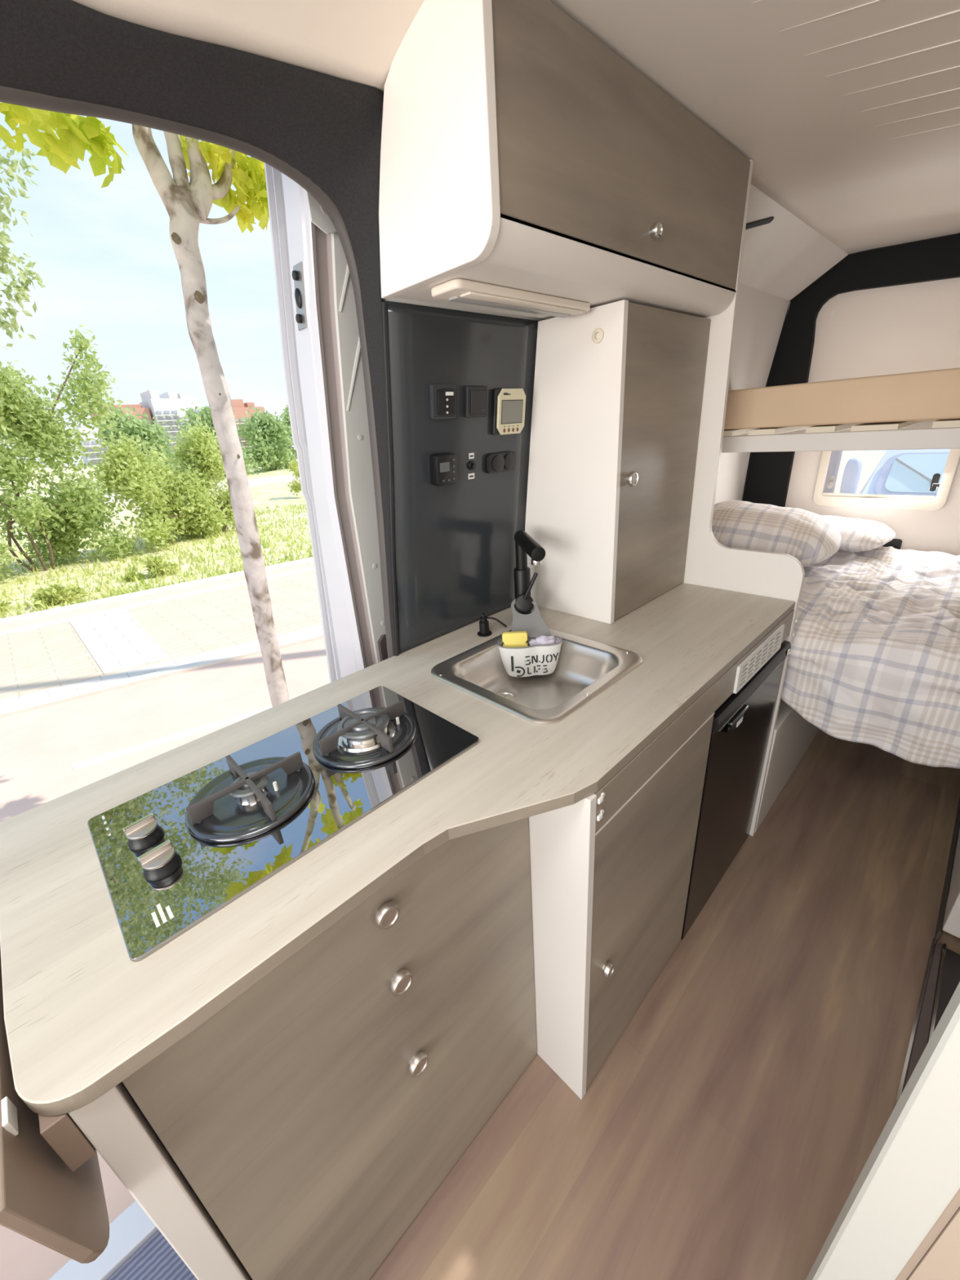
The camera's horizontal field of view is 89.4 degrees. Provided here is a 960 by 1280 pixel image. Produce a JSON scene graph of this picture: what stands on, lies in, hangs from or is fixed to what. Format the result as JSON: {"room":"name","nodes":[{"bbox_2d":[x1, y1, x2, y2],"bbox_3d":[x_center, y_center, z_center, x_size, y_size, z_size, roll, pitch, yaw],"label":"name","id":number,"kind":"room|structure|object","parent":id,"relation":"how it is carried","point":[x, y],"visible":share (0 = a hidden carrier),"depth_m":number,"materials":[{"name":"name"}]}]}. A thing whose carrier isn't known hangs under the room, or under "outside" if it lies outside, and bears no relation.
{"room":"vehicle interior","nodes":[
{"label":"vehicle interior","id":0,"kind":"room"},
{"bbox_2d":[71,0,424,92],"bbox_3d":[-0.374,-0.645,0.443,2.540,0.197,0.281,-25,31,-39],"label":"ceiling","id":1,"kind":"structure","parent":0,"point":[356,41],"depth_m":0.62,"materials":[{"name":"beige"}]},
{"bbox_2d":[382,297,546,321],"bbox_3d":[0.217,-0.174,1.393,0.880,1.896,0.303,-25,31,-39],"label":"wall","id":2,"kind":"structure","parent":0,"point":[394,300],"depth_m":1.01,"materials":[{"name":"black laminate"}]},
{"bbox_2d":[0,0,398,656],"bbox_3d":[-0.732,0.258,0.638,1.688,1.838,0.174,-25,31,-39],"label":"door surround","id":3,"kind":"object","parent":2,"relation":"attached to","point":[328,128],"visible":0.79,"depth_m":0.66,"materials":[{"name":"black plastic"}]},
{"bbox_2d":[0,85,393,658],"bbox_3d":[-0.774,0.259,0.692,1.696,1.800,0.067,-25,31,-39],"label":"seal","id":4,"kind":"object","parent":3,"relation":"attached to","point":[7,95],"visible":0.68,"depth_m":0.78,"materials":[{"name":"rubber"}]},
{"bbox_2d":[381,302,399,654],"bbox_3d":[-0.187,-0.290,1.041,0.093,0.717,0.014,6,26,22],"label":"trim","id":5,"kind":"structure","parent":2,"relation":"attached to","point":[384,304],"depth_m":1.00,"materials":[{"name":"black plastic"}]},
{"bbox_2d":[383,300,538,653],"bbox_3d":[-0.034,-0.363,1.181,0.471,0.724,0.085,-25,31,-39],"label":"panel","id":6,"kind":"object","parent":2,"relation":"attached to","point":[455,553],"visible":0.92,"depth_m":1.14,"materials":[{"name":"grey"}]},
{"bbox_2d":[429,383,455,418],"bbox_3d":[-0.079,-0.510,1.037,0.066,0.066,0.022,-25,31,-39],"label":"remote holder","id":7,"kind":"object","parent":6,"relation":"attached to","point":[442,397],"visible":1,"depth_m":1.03,"materials":[{"name":"grey plastic"}]},
{"bbox_2d":[430,452,456,486],"bbox_3d":[-0.082,-0.385,1.095,0.058,0.068,0.034,-25,31,-39],"label":"thermostat","id":8,"kind":"object","parent":6,"relation":"attached to","point":[442,465],"visible":1,"depth_m":1.08,"materials":[{"name":"black plastic"}]},
{"bbox_2d":[467,453,475,479],"bbox_3d":[-0.018,-0.417,1.164,0.021,0.059,0.015,-25,31,-39],"label":"switch","id":9,"kind":"object","parent":6,"relation":"attached to","point":[472,465],"visible":1,"depth_m":1.16,"materials":[{"name":"black plastic"}]},
{"bbox_2d":[464,386,487,417],"bbox_3d":[-0.009,-0.541,1.100,0.064,0.064,0.021,-25,31,-39],"label":"switch","id":10,"kind":"object","parent":6,"relation":"attached to","point":[475,397],"visible":1,"depth_m":1.09,"materials":[{"name":"grey plastic"}]},
{"bbox_2d":[484,451,515,473],"bbox_3d":[0.054,-0.448,1.223,0.105,0.046,0.020,-25,31,-39],"label":"double socket","id":11,"kind":"object","parent":6,"relation":"attached to","point":[499,462],"visible":1,"depth_m":1.21,"materials":[{"name":"black plastic"}]},
{"bbox_2d":[491,388,525,435],"bbox_3d":[0.070,-0.555,1.179,0.103,0.100,0.029,-25,31,-39],"label":"display","id":12,"kind":"object","parent":6,"relation":"attached to","point":[508,405],"visible":1,"depth_m":1.17,"materials":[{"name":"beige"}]},
{"bbox_2d":[378,0,750,319],"bbox_3d":[0.227,-0.859,0.988,0.884,0.299,0.296,-25,31,-39],"label":"upper cabinet","id":13,"kind":"object","parent":2,"relation":"attached to","point":[519,150],"visible":0.99,"depth_m":0.75,"materials":[{"name":"white laminate"}]},
{"bbox_2d":[431,278,590,317],"bbox_3d":[0.075,-0.653,0.937,0.390,0.018,0.075,-25,31,-39],"label":"light bar","id":14,"kind":"object","parent":13,"relation":"attached to","point":[458,290],"visible":1,"depth_m":0.89,"materials":[{"name":"beige plastic"}]},
{"bbox_3d":[-0.716,0.149,0.789,1.970,1.915,0.108,-25,31,-39],"label":"van","id":15,"kind":"object","parent":2,"relation":"attached to","visible":0},
{"bbox_2d":[263,162,387,682],"bbox_3d":[0.027,-0.159,1.698,1.141,2.250,0.417,-25,31,-39],"label":"door","id":16,"kind":"structure","parent":15,"relation":"attached to","point":[319,333],"depth_m":1.09,"materials":[{"name":"grey paint"}]},
{"bbox_2d":[294,288,302,308],"bbox_3d":[-0.361,-0.678,0.963,0.010,0.034,0.020,-25,31,-39],"label":"door latch","id":17,"kind":"object","parent":16,"relation":"attached to","point":[298,291],"depth_m":0.96,"materials":[{"name":"grey"}]},
{"bbox_2d":[369,728,959,1279],"bbox_3d":[1.021,0.825,1.368,2.940,0.020,1.870,-25,31,-39],"label":"floor","id":18,"kind":"structure","parent":0,"point":[728,1128],"depth_m":1.07,"materials":[{"name":"brown wood"}]},
{"bbox_2d":[48,1200,197,1279],"bbox_3d":[-0.645,1.286,0.973,1.660,0.279,0.430,-25,31,-39],"label":"step","id":19,"kind":"structure","parent":18,"relation":"attached to","point":[136,1249],"depth_m":1.06,"materials":[{"name":"grey paint"}]},
{"bbox_2d":[68,817,537,1279],"bbox_3d":[-0.278,0.639,0.942,0.616,0.837,0.503,-25,31,-39],"label":"drawer unit","id":20,"kind":"object","parent":18,"relation":"on","point":[300,1130],"visible":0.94,"depth_m":0.68,"materials":[{"name":"brown wood"}]},
{"bbox_2d":[528,609,794,1099],"bbox_3d":[0.342,0.389,1.408,1.005,0.838,0.625,-25,31,-39],"label":"base cabinet","id":21,"kind":"object","parent":18,"relation":"on","point":[611,868],"visible":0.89,"depth_m":0.96,"materials":[{"name":"brown wood"}]},
{"bbox_2d":[0,582,795,1115],"bbox_3d":[0.069,0.097,1.046,1.654,0.022,0.629,-25,31,-39],"label":"countertop","id":22,"kind":"structure","parent":21,"relation":"on","point":[82,1017],"depth_m":0.67,"materials":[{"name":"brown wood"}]},
{"bbox_2d":[0,947,109,1263],"bbox_3d":[-0.516,0.426,0.571,0.044,0.161,0.515,-25,31,-39],"label":"folding table","id":23,"kind":"object","parent":22,"relation":"attached to","point":[52,1194],"visible":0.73,"depth_m":0.42,"materials":[{"name":"brown wood"}]},
{"bbox_2d":[87,685,479,961],"bbox_3d":[-0.293,0.206,0.777,0.526,0.042,0.309,-25,31,-39],"label":"gas hob","id":24,"kind":"object","parent":22,"relation":"in","point":[171,855],"visible":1,"depth_m":0.71,"materials":[{"name":"black glass"}]},
{"bbox_2d":[477,613,492,636],"bbox_3d":[0.011,-0.042,1.273,0.038,0.058,0.038,-25,31,-39],"label":"soap dispenser","id":25,"kind":"object","parent":22,"relation":"on","point":[484,631],"visible":1,"depth_m":1.27,"materials":[{"name":"black metal"}]},
{"bbox_2d":[487,617,506,627],"bbox_3d":[0.039,-0.048,1.311,0.066,0.033,0.012,-5,24,-1],"label":"spout","id":26,"kind":"object","parent":25,"relation":"attached to","point":[492,618],"visible":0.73,"depth_m":1.31,"materials":[{"name":"black metal"}]},
{"bbox_2d":[513,529,545,614],"bbox_3d":[0.119,-0.154,1.279,0.066,0.243,0.173,-7,24,-7],"label":"tap","id":27,"kind":"object","parent":22,"relation":"on","point":[525,544],"visible":0.89,"depth_m":1.29,"materials":[{"name":"black metal"}]},
{"bbox_2d":[497,599,562,676],"bbox_3d":[0.118,-0.010,1.251,0.159,0.154,0.176,-6,24,-3],"label":"sink caddy","id":28,"kind":"object","parent":27,"relation":"hanging from","point":[535,660],"visible":0.91,"depth_m":1.20,"materials":[{"name":"white plastic"}]},
{"bbox_2d":[502,631,528,647],"bbox_3d":[0.087,0.007,1.206,0.062,0.060,0.034,-3,24,2],"label":"sponge","id":29,"kind":"object","parent":28,"relation":"in","point":[514,638],"visible":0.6,"depth_m":1.19,"materials":[{"name":"yellow"}]},
{"bbox_2d":[498,636,561,676],"bbox_3d":[0.126,0.043,1.216,0.158,0.084,0.071,-5,24,-1],"label":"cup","id":30,"kind":"object","parent":28,"relation":"on","point":[535,660],"depth_m":1.19,"materials":[{"name":"white"}]},
{"bbox_2d":[528,635,559,645],"bbox_3d":[0.162,0.016,1.205,0.083,0.064,0.048,-6,24,-4],"label":"cleaning cloth","id":31,"kind":"object","parent":28,"relation":"in","point":[540,640],"visible":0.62,"depth_m":1.19,"materials":[{"name":"white fabric"}]},
{"bbox_2d":[431,627,642,724],"bbox_3d":[0.129,0.098,1.116,0.368,0.103,0.359,-25,31,-39],"label":"sink","id":32,"kind":"object","parent":22,"relation":"in","point":[585,668],"visible":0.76,"depth_m":1.16,"materials":[{"name":"silver metal"}]},
{"bbox_2d":[524,299,711,623],"bbox_3d":[0.372,-0.477,1.376,0.442,0.722,0.322,-25,31,-39],"label":"cabinet","id":33,"kind":"object","parent":22,"relation":"on","point":[618,392],"visible":1,"depth_m":1.23,"materials":[{"name":"white laminate"}]},
{"bbox_2d":[733,624,784,693],"bbox_3d":[0.700,0.041,1.208,0.319,0.070,0.006,-25,31,-39],"label":"vent grille","id":34,"kind":"object","parent":21,"relation":"attached to","point":[745,671],"visible":1,"depth_m":1.19,"materials":[{"name":"white plastic"}]},
{"bbox_2d":[680,640,791,939],"bbox_3d":[0.520,0.353,1.576,0.516,0.736,0.621,-25,31,-39],"label":"fridge","id":35,"kind":"object","parent":18,"relation":"on","point":[741,726],"visible":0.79,"depth_m":1.33,"materials":[{"name":"black metal"}]},
{"bbox_2d":[683,159,804,835],"bbox_3d":[0.668,-0.258,1.524,0.018,1.884,0.631,-25,31,-39],"label":"partition panel","id":36,"kind":"object","parent":18,"relation":"on","point":[709,563],"visible":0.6,"depth_m":1.39,"materials":[{"name":"white laminate"}]},
{"bbox_2d":[755,698,819,832],"bbox_3d":[1.078,0.259,2.089,0.930,0.430,0.568,-25,31,-39],"label":"base panel","id":37,"kind":"object","parent":18,"relation":"on","point":[793,735],"visible":0.23,"depth_m":1.72,"materials":[{"name":"white laminate"}]},
{"bbox_2d":[805,982,959,1279],"bbox_3d":[0.535,0.293,0.289,0.029,1.850,0.336,-25,31,-39],"label":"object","id":38,"kind":"structure","parent":18,"relation":"on","point":[900,1220],"depth_m":0.51,"materials":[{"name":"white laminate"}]},
{"bbox_2d":[893,937,946,1109],"bbox_3d":[0.902,0.966,1.023,0.930,0.014,0.054,-25,31,-39],"label":"shower threshold","id":39,"kind":"object","parent":18,"relation":"on","point":[923,1026],"visible":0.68,"depth_m":1.16,"materials":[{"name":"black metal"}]},
{"bbox_2d":[934,947,959,1029],"bbox_3d":[1.169,1.062,0.766,0.925,0.006,0.719,-25,31,-39],"label":"shower tray","id":40,"kind":"object","parent":18,"relation":"on","point":[951,972],"visible":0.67,"depth_m":1.22,"materials":[{"name":"grey"}]},
{"bbox_2d":[944,822,959,911],"bbox_3d":[1.872,0.531,1.320,0.838,0.440,0.736,-25,31,-39],"label":"locker","id":41,"kind":"object","parent":18,"relation":"on","point":[956,864],"visible":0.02,"depth_m":1.44,"materials":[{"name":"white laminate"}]},
{"bbox_3d":[1.629,0.218,1.753,1.080,0.700,1.770,-25,31,-39],"label":"bed","id":42,"kind":"object","parent":18,"relation":"on","visible":0},
{"bbox_2d":[780,546,959,768],"bbox_3d":[1.573,-0.007,1.609,1.149,0.374,1.784,-25,31,-39],"label":"duvet","id":43,"kind":"object","parent":42,"relation":"on","point":[873,660],"visible":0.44,"depth_m":1.41,"materials":[{"name":"fabric"}]},
{"bbox_2d":[711,500,841,566],"bbox_3d":[1.111,-0.429,1.926,0.537,0.213,0.462,13,29,34],"label":"pillow","id":44,"kind":"object","parent":43,"relation":"on","point":[811,538],"visible":0.65,"depth_m":1.76,"materials":[{"name":"fabric"}]},
{"bbox_2d":[823,515,895,552],"bbox_3d":[1.532,-0.457,2.072,0.339,0.117,0.367,-25,31,-39],"label":"pillow","id":45,"kind":"object","parent":43,"relation":"on","point":[858,535],"visible":0.59,"depth_m":1.94,"materials":[{"name":"fabric"}]},
{"bbox_2d":[549,0,959,254],"bbox_3d":[0.526,-0.732,0.285,3.980,0.055,1.280,-25,31,-39],"label":"ceiling","id":46,"kind":"structure","parent":0,"point":[811,146],"depth_m":0.88,"materials":[{"name":"white"}]},
{"bbox_2d":[779,0,880,31],"bbox_3d":[0.916,-0.838,0.486,1.061,0.037,0.003,9,27,28],"label":"rib","id":47,"kind":"object","parent":46,"relation":"attached to","point":[876,0],"visible":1,"depth_m":0.69,"materials":[{"name":"white"}]},
{"bbox_2d":[805,9,959,55],"bbox_3d":[0.985,-0.867,0.542,1.052,0.037,0.003,9,27,28],"label":"rib","id":48,"kind":"object","parent":46,"relation":"attached to","point":[957,11],"visible":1,"depth_m":0.72,"materials":[{"name":"white"}]},
{"bbox_2d":[826,40,959,76],"bbox_3d":[1.054,-0.896,0.597,1.044,0.038,0.003,9,27,28],"label":"rib","id":49,"kind":"object","parent":46,"relation":"attached to","point":[957,40],"visible":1,"depth_m":0.78,"materials":[{"name":"white plastic"}]},
{"bbox_2d":[844,65,959,95],"bbox_3d":[1.123,-0.925,0.653,1.036,0.037,0.003,9,27,28],"label":"rib","id":50,"kind":"object","parent":46,"relation":"attached to","point":[958,65],"visible":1,"depth_m":0.84,"materials":[{"name":"white plastic"}]},
{"bbox_2d":[861,87,959,111],"bbox_3d":[1.192,-0.955,0.708,1.027,0.037,0.003,9,27,28],"label":"rib","id":51,"kind":"object","parent":46,"relation":"attached to","point":[959,87],"visible":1,"depth_m":0.90,"materials":[{"name":"white"}]},
{"bbox_2d":[875,106,959,126],"bbox_3d":[1.261,-0.984,0.763,1.019,0.037,0.003,9,27,28],"label":"rib","id":52,"kind":"object","parent":46,"relation":"attached to","point":[958,107],"visible":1,"depth_m":0.96,"materials":[{"name":"white"}]},
{"bbox_2d":[889,124,959,139],"bbox_3d":[1.330,-1.014,0.819,1.011,0.037,0.003,9,27,28],"label":"rib","id":53,"kind":"object","parent":46,"relation":"attached to","point":[957,124],"visible":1,"depth_m":1.02,"materials":[{"name":"white plastic"}]},
{"bbox_2d":[714,183,848,504],"bbox_3d":[0.985,-0.509,2.027,1.220,1.897,0.323,-25,31,-39],"label":"wall","id":54,"kind":"structure","parent":0,"point":[783,256],"depth_m":1.86,"materials":[{"name":"white plastic"}]},
{"bbox_2d":[745,216,773,229],"bbox_3d":[0.791,-1.212,1.418,0.176,0.048,0.017,-13,25,-20],"label":"wall slot","id":55,"kind":"object","parent":54,"relation":"attached to","point":[767,220],"visible":0.52,"depth_m":1.43,"materials":[{"name":"black plastic"}]},
{"bbox_2d":[785,277,959,555],"bbox_3d":[2.002,-0.529,1.896,0.024,1.900,1.860,-25,31,-39],"label":"panel","id":56,"kind":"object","parent":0,"point":[913,327],"depth_m":1.99,"materials":[{"name":"beige"}]},
{"bbox_2d":[742,233,959,506],"bbox_3d":[1.979,-0.512,1.878,0.048,1.888,1.814,-25,31,-39],"label":"door frame","id":57,"kind":"structure","parent":56,"relation":"attached to","point":[768,475],"depth_m":2.03,"materials":[{"name":"black plastic"}]},
{"bbox_2d":[813,448,959,511],"bbox_3d":[1.731,-0.765,2.072,0.053,0.393,0.467,-25,31,-39],"label":"window","id":58,"kind":"structure","parent":56,"relation":"in","point":[900,502],"depth_m":2.09,"materials":[{"name":"beige plastic"}]},
{"bbox_2d":[822,450,842,493],"bbox_3d":[3.058,-5.714,2.993,0.600,11.600,0.200,-25,31,-39],"label":"street lamp","id":59,"kind":"object","parent":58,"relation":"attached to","point":[836,455],"visible":0.02,"depth_m":4.80,"materials":[{"name":"grey"}]},
{"bbox_2d":[942,871,959,937],"bbox_3d":[1.478,0.035,0.733,0.128,1.770,0.739,-25,31,-39],"label":"wall","id":60,"kind":"structure","parent":0,"point":[951,925],"depth_m":1.27,"materials":[{"name":"white laminate"}]},
{"bbox_2d":[934,796,959,941],"bbox_3d":[1.579,0.644,1.610,0.967,0.040,0.006,-25,31,-39],"label":"baseboard","id":61,"kind":"structure","parent":60,"relation":"attached to","point":[943,904],"depth_m":1.46,"materials":[{"name":"rubber"}]},
{"bbox_3d":[1.156,0.318,0.099,3.960,1.902,0.301,-25,31,-39],"label":"wall","id":62,"kind":"structure","parent":0,"visible":0},
{"bbox_2d":[721,418,959,453],"bbox_3d":[1.459,-0.567,1.278,0.638,0.064,1.788,-25,31,-39],"label":"bunk","id":63,"kind":"object","parent":62,"relation":"attached to","point":[934,433],"visible":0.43,"depth_m":1.33,"materials":[{"name":"white laminate"}]},
{"bbox_2d":[724,367,959,430],"bbox_3d":[1.446,-0.659,1.266,0.656,0.110,1.695,-25,31,-39],"label":"mattress","id":64,"kind":"object","parent":63,"relation":"on","point":[927,395],"visible":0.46,"depth_m":1.28,"materials":[{"name":"beige fabric"}]},
{"label":"outside","id":65,"kind":"structure","parent":0,"visible":0},
{"bbox_2d":[0,448,885,1279],"bbox_3d":[-47.617,-26.115,72.709,120.000,0.263,205.000,-25,31,-39],"label":"ground","id":66,"kind":"structure","parent":65,"point":[91,691],"depth_m":4.97,"materials":[{"name":"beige concrete"}]},
{"bbox_2d":[0,598,12,611],"bbox_3d":[-6.980,-0.444,6.814,0.399,0.536,0.639,13,29,35],"label":"plant","id":67,"kind":"object","parent":66,"relation":"on","point":[2,604],"visible":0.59,"depth_m":6.96,"materials":[{"name":"green plant"}]},
{"bbox_2d":[0,137,45,346],"bbox_3d":[-8.668,-6.670,5.043,5.081,13.415,5.441,-4,24,1],"label":"tree","id":68,"kind":"object","parent":66,"relation":"on","point":[20,295],"visible":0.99,"depth_m":6.87,"materials":[{"name":"green plant"}]},
{"bbox_2d":[30,582,93,608],"bbox_3d":[-6.216,-0.641,7.210,0.751,0.464,0.526,-25,31,-39],"label":"plant","id":69,"kind":"object","parent":66,"relation":"on","point":[57,593],"visible":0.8,"depth_m":7.06,"materials":[{"name":"green plant"}]},
{"bbox_2d":[0,324,148,582],"bbox_3d":[-8.503,-3.280,9.017,2.349,4.546,3.746,14,30,36],"label":"bush","id":70,"kind":"object","parent":66,"relation":"on","point":[70,514],"visible":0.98,"depth_m":9.05,"materials":[{"name":"green plant"}]},
{"bbox_2d":[73,424,111,466],"bbox_3d":[-92.855,-46.202,116.428,5.100,10.020,11.200,-25,31,-39],"label":"apartment building","id":71,"kind":"structure","parent":66,"relation":"on","point":[94,457],"depth_m":112.88,"materials":[{"name":"white"}]},
{"bbox_2d":[91,404,153,448],"bbox_3d":[-89.157,-51.473,122.852,11.200,14.020,13.200,-25,31,-39],"label":"apartment building","id":72,"kind":"structure","parent":66,"relation":"on","point":[138,407],"depth_m":118.90,"materials":[{"name":"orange brick"}]},
{"bbox_2d":[91,404,177,470],"bbox_3d":[-20.002,-11.198,28.662,4.612,5.220,5.074,-25,31,-39],"label":"tree","id":73,"kind":"object","parent":66,"relation":"on","point":[135,426],"visible":0.41,"depth_m":27.69,"materials":[{"name":"green plant"}]},
{"bbox_2d":[0,102,289,706],"bbox_3d":[-1.158,-1.546,1.907,2.017,5.429,2.017,-5,24,-1],"label":"street tree","id":74,"kind":"object","parent":66,"relation":"on","point":[187,204],"visible":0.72,"depth_m":2.10,"materials":[{"name":"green plant"}]},
{"bbox_2d":[121,554,181,581],"bbox_3d":[-5.557,-1.153,8.193,0.885,0.591,0.604,-25,31,-39],"label":"plant","id":75,"kind":"object","parent":66,"relation":"on","point":[156,566],"visible":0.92,"depth_m":8.16,"materials":[{"name":"green plant"}]},
{"bbox_2d":[0,502,312,618],"bbox_3d":[-6.626,-2.389,11.297,13.441,0.315,9.014,-19,28,-31],"label":"grass","id":76,"kind":"structure","parent":66,"relation":"on","point":[142,583],"depth_m":9.05,"materials":[{"name":"green plant"}]},
{"bbox_2d":[83,431,233,553],"bbox_3d":[-7.022,-3.227,10.722,1.862,2.640,2.417,8,26,25],"label":"bush","id":77,"kind":"object","parent":66,"relation":"on","point":[182,502],"visible":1,"depth_m":10.33,"materials":[{"name":"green plant"}]},
{"bbox_2d":[139,390,204,457],"bbox_3d":[-79.933,-55.989,127.863,11.500,17.020,13.200,-25,31,-39],"label":"apartment building","id":78,"kind":"structure","parent":66,"relation":"on","point":[164,406],"depth_m":122.11,"materials":[{"name":"white"}]},
{"bbox_2d":[155,413,260,538],"bbox_3d":[-6.710,-3.831,11.585,1.597,2.821,2.122,12,28,32],"label":"bush","id":79,"kind":"object","parent":66,"relation":"on","point":[202,452],"visible":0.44,"depth_m":11.31,"materials":[{"name":"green plant"}]},
{"bbox_2d":[169,402,259,477],"bbox_3d":[-18.012,-13.037,32.925,5.632,5.795,4.024,-25,31,-39],"label":"tree","id":80,"kind":"object","parent":66,"relation":"on","point":[207,419],"visible":0.2,"depth_m":31.93,"materials":[{"name":"green plant"}]},
{"bbox_2d":[231,399,264,449],"bbox_3d":[-67.698,-60.457,139.007,10.300,14.620,13.200,-25,31,-39],"label":"apartment building","id":81,"kind":"structure","parent":66,"relation":"on","point":[240,408],"depth_m":133.29,"materials":[{"name":"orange brick"}]},
{"bbox_2d":[236,404,297,472],"bbox_3d":[-16.421,-15.141,37.442,4.834,5.477,4.474,-25,31,-39],"label":"tree","id":82,"kind":"object","parent":66,"relation":"on","point":[269,455],"visible":0.98,"depth_m":36.55,"materials":[{"name":"green plant"}]},
{"bbox_2d":[272,404,297,467],"bbox_3d":[-15.148,-17.294,41.724,4.318,5.814,4.660,6,25,21],"label":"tree","id":83,"kind":"object","parent":66,"relation":"on","point":[286,412],"visible":0.08,"depth_m":40.68,"materials":[{"name":"green plant"}]},
{"bbox_2d":[287,458,301,495],"bbox_3d":[-6.834,-6.085,18.179,0.836,1.336,0.843,-9,24,-12],"label":"plant","id":84,"kind":"object","parent":66,"relation":"on","point":[296,487],"visible":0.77,"depth_m":18.13,"materials":[{"name":"green plant"}]},
{"bbox_2d":[839,448,950,497],"bbox_3d":[4.711,-1.170,4.604,3.200,1.780,1.835,-25,31,-39],"label":"parked vehicle","id":85,"kind":"object","parent":66,"relation":"on","point":[899,472],"visible":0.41,"depth_m":4.21,"materials":[{"name":"white paint"}]},
{"bbox_2d":[839,457,862,493],"bbox_3d":[3.298,-1.431,4.314,0.160,0.360,0.120,-25,31,-39],"label":"mirror","id":86,"kind":"object","parent":85,"relation":"attached to","point":[852,470],"depth_m":4.25,"materials":[{"name":"grey mirror"}]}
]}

